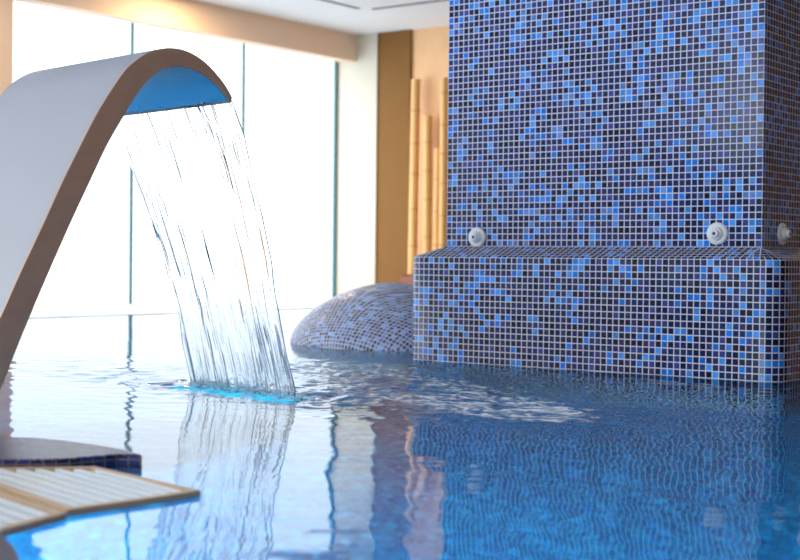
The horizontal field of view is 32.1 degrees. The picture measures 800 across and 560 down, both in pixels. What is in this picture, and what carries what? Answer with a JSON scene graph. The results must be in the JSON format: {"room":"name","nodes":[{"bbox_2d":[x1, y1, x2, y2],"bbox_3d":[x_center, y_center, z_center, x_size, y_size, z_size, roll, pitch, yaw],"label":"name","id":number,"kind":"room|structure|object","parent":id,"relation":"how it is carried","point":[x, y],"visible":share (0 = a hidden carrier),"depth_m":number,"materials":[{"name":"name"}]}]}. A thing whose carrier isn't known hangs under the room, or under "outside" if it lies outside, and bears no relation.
{"room":"indoor swimming pool","nodes":[
{"label":"indoor swimming pool","id":0,"kind":"room"},
{"bbox_2d":[29,299,326,317],"bbox_3d":[-4.261,0.324,8.200,1.637,0.154,13.464,1,1,37],"label":"floor","id":1,"kind":"structure","parent":0,"point":[156,308],"depth_m":10.91,"materials":[{"name":"stone"}]},
{"bbox_2d":[0,0,12,94],"bbox_3d":[-3.182,-0.949,10.312,0.277,2.360,0.552,1,1,37],"label":"trim","id":2,"kind":"structure","parent":1,"relation":"on","point":[6,6],"depth_m":10.38,"materials":[{"name":"beige paint"}]},
{"bbox_2d":[196,0,448,34],"bbox_3d":[-0.436,-2.358,5.349,11.087,0.150,14.144,1,1,37],"label":"ceiling","id":3,"kind":"structure","parent":0,"point":[364,20],"depth_m":12.43,"materials":[{"name":"white paint"}]},
{"bbox_2d":[321,0,359,8],"bbox_3d":[-1.502,-2.369,10.689,0.035,0.007,3.790,1,1,37],"label":"trim","id":4,"kind":"structure","parent":3,"relation":"attached to","point":[321,0],"depth_m":12.00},
{"bbox_2d":[372,0,447,9],"bbox_3d":[1.527,-2.341,10.892,4.420,0.007,0.040,1,1,37],"label":"trim","id":5,"kind":"structure","parent":3,"relation":"attached to","point":[434,0],"depth_m":11.96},
{"bbox_2d":[412,26,448,254],"bbox_3d":[3.752,-0.912,10.696,10.783,2.813,0.180,1,1,37],"label":"wall","id":6,"kind":"structure","parent":0,"point":[430,46],"depth_m":13.19,"materials":[{"name":"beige paint"}]},
{"bbox_2d":[336,33,377,295],"bbox_3d":[-0.420,-1.097,13.694,0.506,2.613,0.050,1,1,37],"label":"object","id":7,"kind":"structure","parent":6,"relation":"attached to","point":[357,117],"depth_m":13.66,"materials":[{"name":"beige paint"}]},
{"bbox_2d":[376,29,411,283],"bbox_3d":[-0.058,-1.090,13.432,0.387,2.613,0.032,1,1,37],"label":"wall panel","id":8,"kind":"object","parent":6,"relation":"attached to","point":[394,47],"depth_m":13.41,"materials":[{"name":"brown wood"}]},
{"bbox_3d":[-4.657,-2.264,8.480,0.220,0.213,13.464,1,1,37],"label":"wall","id":9,"kind":"structure","parent":0,"visible":0},
{"bbox_2d":[128,23,133,304],"bbox_3d":[-2.653,-0.982,11.160,0.024,2.388,1.344,1,1,37],"label":"window frame","id":10,"kind":"structure","parent":9,"relation":"in","point":[130,271],"depth_m":11.69,"materials":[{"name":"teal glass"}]},
{"bbox_2d":[13,0,356,62],"bbox_3d":[-4.509,-2.237,8.368,0.153,0.261,13.464,1,1,37],"label":"ceiling beam","id":11,"kind":"structure","parent":9,"relation":"attached to","point":[194,17],"depth_m":12.18,"materials":[{"name":"beige paint"}]},
{"bbox_2d":[241,44,245,134],"bbox_3d":[-1.839,-0.990,12.240,0.024,2.388,1.344,1,1,37],"label":"window frame","id":12,"kind":"structure","parent":9,"relation":"in","point":[243,45],"depth_m":12.75,"materials":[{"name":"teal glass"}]},
{"bbox_2d":[331,61,337,297],"bbox_3d":[-1.022,-0.997,13.318,0.032,2.388,1.344,1,1,37],"label":"window frame","id":13,"kind":"structure","parent":9,"relation":"in","point":[335,78],"depth_m":13.80,"materials":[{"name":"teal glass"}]},
{"bbox_3d":[0.865,0.808,6.053,9.150,0.950,9.500,1,1,37],"label":"basin","id":14,"kind":"object","parent":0,"visible":0},
{"bbox_2d":[0,534,19,559],"bbox_3d":[-0.706,0.391,1.712,1.050,0.038,0.658,1,1,37],"label":"tiled coping","id":15,"kind":"object","parent":14,"relation":"on","point":[7,550],"visible":1,"depth_m":1.91,"materials":[{"name":"blue tile"}]},
{"bbox_2d":[290,282,413,350],"bbox_3d":[-0.038,0.637,6.779,1.180,1.253,0.872,1,1,37],"label":"mound","id":16,"kind":"object","parent":14,"relation":"on","point":[379,316],"visible":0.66,"depth_m":6.48,"materials":[{"name":"blue tile"}]},
{"bbox_2d":[0,309,799,559],"bbox_3d":[0.870,0.333,6.046,9.150,0.015,9.500,1,1,37],"label":"pool water","id":17,"kind":"object","parent":14,"relation":"in","point":[394,455],"visible":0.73,"depth_m":2.99,"materials":[{"name":"blue liquid"}]},
{"bbox_2d":[0,437,141,466],"bbox_3d":[-0.887,0.366,2.839,0.749,0.052,0.355,1,1,-2],"label":"tiled coping","id":18,"kind":"object","parent":17,"relation":"in","point":[14,451],"visible":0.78,"depth_m":2.76,"materials":[{"name":"blue tile"}]},
{"bbox_2d":[188,381,314,400],"bbox_3d":[-0.473,0.332,4.280,0.197,0.038,0.605,0,1,-38],"label":"splash froth","id":19,"kind":"object","parent":17,"relation":"on","point":[245,393],"visible":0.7,"depth_m":4.17,"materials":[{"name":"blue liquid"}]},
{"bbox_2d":[413,0,799,381],"bbox_3d":[0.867,-0.489,5.542,1.610,3.559,0.635,1,1,37],"label":"tiled pillar","id":20,"kind":"structure","parent":14,"relation":"on","point":[595,147],"depth_m":5.27,"materials":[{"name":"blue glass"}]},
{"bbox_2d":[468,227,485,246],"bbox_3d":[0.307,-0.175,5.691,0.083,0.083,0.036,1,1,37],"label":"jet","id":21,"kind":"object","parent":20,"relation":"on","point":[477,236],"visible":1,"depth_m":5.68,"materials":[{"name":"white plastic"}]},
{"bbox_2d":[706,222,727,244],"bbox_3d":[1.147,-0.169,5.059,0.083,0.083,0.036,1,1,37],"label":"jet","id":22,"kind":"object","parent":20,"relation":"on","point":[717,232],"visible":1,"depth_m":5.05,"materials":[{"name":"white plastic"}]},
{"bbox_2d":[777,223,791,244],"bbox_3d":[1.416,-0.169,5.104,0.036,0.083,0.083,1,1,37],"label":"jet","id":23,"kind":"object","parent":20,"relation":"on","point":[783,233],"visible":1,"depth_m":5.09,"materials":[{"name":"white plastic"}]},
{"bbox_3d":[-1.368,0.930,3.539,0.996,0.734,0.485,1,1,37],"label":"footing","id":24,"kind":"object","parent":14,"relation":"on","visible":0},
{"bbox_2d":[0,48,231,389],"bbox_3d":[-1.043,-0.033,3.774,0.978,1.189,0.755,0,1,-44],"label":"fountain","id":25,"kind":"object","parent":24,"relation":"on","point":[57,124],"visible":1,"depth_m":3.65,"materials":[{"name":"metal"}]},
{"bbox_2d":[117,100,295,398],"bbox_3d":[-0.585,-0.075,4.189,0.287,0.867,0.612,0,1,-43],"label":"waterfall","id":26,"kind":"object","parent":25,"relation":"attached to","point":[190,166],"visible":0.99,"depth_m":4.16,"materials":[{"name":"liquid"}]},
{"bbox_3d":[-0.864,0.403,2.433,0.330,0.050,0.500,1,1,37],"label":"channel","id":27,"kind":"object","parent":14,"relation":"attached to","visible":0},
{"bbox_2d":[0,490,66,535],"bbox_3d":[-0.785,0.369,2.329,0.227,0.018,0.700,0,1,-39],"label":"overflow grating","id":28,"kind":"object","parent":27,"relation":"on","point":[17,514],"visible":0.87,"depth_m":2.18,"materials":[{"name":"beige plastic"}]},
{"bbox_2d":[0,466,199,515],"bbox_3d":[-0.594,0.369,2.510,0.266,0.018,0.548,0,1,-38],"label":"overflow grating","id":29,"kind":"object","parent":27,"relation":"on","point":[73,490],"visible":0.94,"depth_m":2.43,"materials":[{"name":"beige plastic"}]},
{"bbox_3d":[0.046,0.410,4.955,9.150,0.162,13.464,1,1,37],"label":"deck","id":30,"kind":"object","parent":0,"visible":0},
{"bbox_2d":[400,275,413,284],"bbox_3d":[0.511,0.090,12.885,1.160,0.258,0.185,1,1,37],"label":"planter box","id":31,"kind":"object","parent":30,"relation":"on","point":[409,279],"visible":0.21,"depth_m":13.10,"materials":[{"name":"red ceramic"}]},
{"bbox_2d":[408,79,420,274],"bbox_3d":[0.134,-0.973,13.165,0.099,1.848,0.098,2,1,37],"label":"bamboo pole","id":32,"kind":"object","parent":31,"relation":"on","point":[415,110],"visible":0.98,"depth_m":13.13,"materials":[{"name":"beige wood"}]},
{"bbox_2d":[422,116,432,253],"bbox_3d":[0.255,-0.793,13.074,0.096,1.493,0.096,1,1,37],"label":"bamboo pole","id":33,"kind":"object","parent":31,"relation":"in","point":[427,142],"visible":0.95,"depth_m":13.04,"materials":[{"name":"beige wood"}]},
{"bbox_2d":[432,148,439,249],"bbox_3d":[0.345,-0.639,13.026,0.077,1.188,0.077,2,1,37],"label":"bamboo pole","id":34,"kind":"object","parent":31,"relation":"in","point":[436,150],"visible":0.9,"depth_m":12.99,"materials":[{"name":"beige wood"}]},
{"bbox_2d":[438,77,447,247],"bbox_3d":[0.404,-0.963,12.961,0.081,1.838,0.082,0,1,-31],"label":"bamboo pole","id":35,"kind":"object","parent":31,"relation":"in","point":[443,153],"visible":0.86,"depth_m":12.93,"materials":[{"name":"beige wood"}]}
]}

